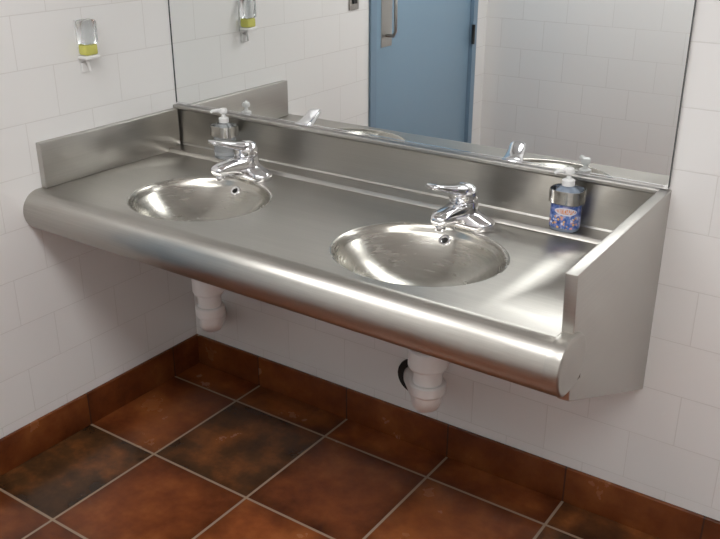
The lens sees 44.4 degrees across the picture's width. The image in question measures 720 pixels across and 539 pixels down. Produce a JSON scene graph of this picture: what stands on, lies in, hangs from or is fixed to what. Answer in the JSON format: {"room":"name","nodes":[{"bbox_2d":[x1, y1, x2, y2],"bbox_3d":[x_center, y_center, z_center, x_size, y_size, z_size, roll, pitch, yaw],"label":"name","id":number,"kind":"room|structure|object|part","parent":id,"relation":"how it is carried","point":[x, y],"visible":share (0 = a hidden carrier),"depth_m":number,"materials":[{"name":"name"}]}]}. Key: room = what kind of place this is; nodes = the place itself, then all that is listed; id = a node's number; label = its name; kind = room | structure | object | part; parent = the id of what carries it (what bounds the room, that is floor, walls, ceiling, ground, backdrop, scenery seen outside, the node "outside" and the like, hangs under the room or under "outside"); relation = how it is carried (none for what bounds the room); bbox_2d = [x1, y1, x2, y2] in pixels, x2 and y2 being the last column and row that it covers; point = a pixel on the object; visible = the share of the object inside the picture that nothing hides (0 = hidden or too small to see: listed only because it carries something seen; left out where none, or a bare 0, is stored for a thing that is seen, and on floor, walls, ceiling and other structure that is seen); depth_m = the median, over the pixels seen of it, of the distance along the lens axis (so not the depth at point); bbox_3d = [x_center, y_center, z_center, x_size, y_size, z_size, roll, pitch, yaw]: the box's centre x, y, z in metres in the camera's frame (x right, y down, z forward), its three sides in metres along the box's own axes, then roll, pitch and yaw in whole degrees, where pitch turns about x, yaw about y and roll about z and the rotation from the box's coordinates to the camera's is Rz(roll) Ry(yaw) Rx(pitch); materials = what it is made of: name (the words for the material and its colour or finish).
{"room":"public restroom","nodes":[
{"label":"public restroom","id":0,"kind":"room"},
{"bbox_2d":[0,0,196,438],"bbox_3d":[-1.341,-0.421,2.115,0.100,2.500,2.350,15,27,31],"label":"wall","id":1,"kind":"structure","parent":0,"point":[75,317],"depth_m":2.79,"materials":[{"name":"white tile"}]},
{"bbox_2d":[74,18,99,72],"bbox_3d":[-0.826,-0.678,2.678,0.045,0.158,0.054,15,27,31],"label":"wall dispenser","id":2,"kind":"object","parent":1,"relation":"attached to","point":[85,29],"visible":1,"depth_m":2.66,"materials":[{"name":"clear plastic"}]},
{"bbox_3d":[-0.843,-0.697,2.682,0.003,0.126,0.048,15,27,31],"label":"plate","id":3,"kind":"part","parent":2,"relation":"part of","materials":[{"name":"white plastic"}]},
{"bbox_2d":[79,44,97,55],"bbox_3d":[-0.826,-0.669,2.681,0.038,0.032,0.046,15,27,31],"label":"liquid bottle","id":4,"kind":"object","parent":2,"relation":"on","point":[84,49],"depth_m":2.67,"materials":[{"name":"yellow liquid"}]},
{"bbox_2d":[78,54,99,59],"bbox_3d":[-0.825,-0.649,2.689,0.040,0.012,0.054,15,27,31],"label":"tray","id":5,"kind":"object","parent":2,"relation":"on","point":[80,56],"depth_m":2.67,"materials":[{"name":"white plastic"}]},
{"bbox_2d":[0,334,198,475],"bbox_3d":[-0.957,0.492,3.003,0.012,0.122,1.160,15,27,31],"label":"baseboard","id":6,"kind":"structure","parent":1,"relation":"attached to","point":[32,439],"depth_m":3.04,"materials":[{"name":"tile"}]},
{"bbox_2d":[0,362,659,538],"bbox_3d":[0.141,1.129,1.667,3.500,0.001,2.350,15,27,31],"label":"floor","id":7,"kind":"structure","parent":0,"point":[207,452],"depth_m":2.73,"materials":[{"name":"tile"}]},
{"bbox_2d":[194,0,719,520],"bbox_3d":[0.836,-0.416,2.103,3.700,2.500,0.100,15,27,31],"label":"wall","id":8,"kind":"structure","parent":0,"point":[660,440],"depth_m":2.43,"materials":[{"name":"white tile"}]},
{"bbox_2d":[23,104,671,400],"bbox_3d":[-0.122,-0.015,2.474,1.714,0.569,0.684,15,27,31],"label":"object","id":9,"kind":"structure","parent":8,"relation":"attached to","point":[341,233],"depth_m":2.31,"materials":[{"name":"metal"}]},
{"bbox_2d":[127,176,271,220],"bbox_3d":[-0.470,-0.160,2.618,0.433,0.115,0.413,15,27,31],"label":"basin","id":10,"kind":"object","parent":9,"relation":"in","point":[167,198],"depth_m":2.72,"materials":[{"name":"metal"}]},
{"bbox_2d":[191,279,225,331],"bbox_3d":[-0.493,0.053,2.980,0.100,0.553,0.582,-2,23,-6],"label":"drain pipe","id":11,"kind":"object","parent":9,"relation":"attached to","point":[210,310],"visible":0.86,"depth_m":2.71,"materials":[{"name":"white plastic"}]},
{"bbox_3d":[-0.498,0.163,3.026,0.076,0.293,0.555,-3,23,-7],"label":"waste arm","id":12,"kind":"part","parent":11,"relation":"part of","materials":[{"name":"white plastic"}]},
{"bbox_2d":[210,108,235,159],"bbox_3d":[-0.446,-0.448,2.898,0.078,0.166,0.065,15,27,31],"label":"soap bottle","id":13,"kind":"object","parent":9,"relation":"on","point":[221,153],"visible":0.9,"depth_m":2.88,"materials":[{"name":"white"}]},
{"bbox_3d":[-0.443,-0.459,2.899,0.089,0.034,0.081,15,27,31],"label":"bottle bracket","id":14,"kind":"part","parent":9,"relation":"part of","materials":[{"name":"silver metal"}]},
{"bbox_2d":[208,140,271,182],"bbox_3d":[-0.385,-0.341,2.719,0.182,0.137,0.191,15,27,31],"label":"faucet","id":15,"kind":"object","parent":9,"relation":"on","point":[245,164],"visible":1,"depth_m":2.72,"materials":[{"name":"silver metal"}]},
{"bbox_3d":[-0.397,-0.378,2.708,0.145,0.058,0.062,-21,31,-39],"label":"lever","id":16,"kind":"part","parent":15,"relation":"part of","materials":[{"name":"silver metal"}]},
{"bbox_3d":[-0.399,-0.307,2.712,0.066,0.060,0.144,15,27,31],"label":"spout","id":17,"kind":"part","parent":15,"relation":"part of","materials":[{"name":"silver metal"}]},
{"bbox_2d":[329,222,509,286],"bbox_3d":[0.146,0.008,2.224,0.461,0.115,0.417,15,27,31],"label":"basin","id":18,"kind":"object","parent":9,"relation":"in","point":[387,254],"depth_m":2.32,"materials":[{"name":"metal"}]},
{"bbox_2d":[398,349,448,412],"bbox_3d":[0.178,0.238,2.551,0.108,0.558,0.544,0,23,0],"label":"drain pipe","id":19,"kind":"object","parent":9,"relation":"attached to","point":[421,374],"visible":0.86,"depth_m":2.30,"materials":[{"name":"white plastic"}]},
{"bbox_3d":[0.180,0.347,2.594,0.082,0.269,0.509,0,23,0],"label":"waste arm","id":20,"kind":"part","parent":19,"relation":"part of","materials":[{"name":"white plastic"}]},
{"bbox_2d":[426,181,494,232],"bbox_3d":[0.247,-0.169,2.318,0.182,0.137,0.191,15,27,31],"label":"faucet","id":21,"kind":"object","parent":9,"relation":"on","point":[461,212],"visible":1,"depth_m":2.32,"materials":[{"name":"silver metal"}]},
{"bbox_3d":[0.235,-0.207,2.307,0.145,0.058,0.062,-21,31,-39],"label":"lever","id":22,"kind":"part","parent":21,"relation":"part of","materials":[{"name":"silver metal"}]},
{"bbox_3d":[0.234,-0.136,2.311,0.066,0.060,0.144,15,27,31],"label":"spout","id":23,"kind":"part","parent":21,"relation":"part of","materials":[{"name":"silver metal"}]},
{"bbox_2d":[549,167,581,232],"bbox_3d":[0.534,-0.183,2.277,0.079,0.166,0.065,15,27,31],"label":"soap bottle","id":24,"kind":"object","parent":9,"relation":"on","point":[562,218],"visible":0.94,"depth_m":2.27,"materials":[{"name":"blue plastic"}]},
{"bbox_3d":[0.537,-0.194,2.277,0.089,0.034,0.081,15,27,31],"label":"bottle bracket","id":25,"kind":"part","parent":9,"relation":"part of","materials":[{"name":"silver metal"}]},
{"bbox_3d":[0.588,0.159,2.069,0.027,0.568,0.604,15,27,31],"label":"panel","id":26,"kind":"part","parent":9,"relation":"part of","materials":[{"name":"metal"}]},
{"bbox_2d":[173,104,660,232],"bbox_3d":[0.051,-0.318,2.650,1.680,0.150,0.026,15,27,31],"label":"backsplash","id":27,"kind":"structure","parent":8,"relation":"attached to","point":[523,189],"depth_m":2.57,"materials":[{"name":"metal"}]},
{"bbox_2d":[168,0,696,188],"bbox_3d":[0.063,-0.930,2.389,1.698,1.180,0.010,15,27,31],"label":"wall mirror","id":28,"kind":"object","parent":8,"relation":"attached to","point":[595,88],"visible":1,"depth_m":2.40,"materials":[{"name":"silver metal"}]},
{"bbox_2d":[197,335,719,538],"bbox_3d":[0.809,0.697,2.525,3.488,0.122,0.012,15,27,31],"label":"baseboard","id":29,"kind":"structure","parent":8,"relation":"attached to","point":[639,511],"depth_m":2.80,"materials":[{"name":"tile"}]}
]}

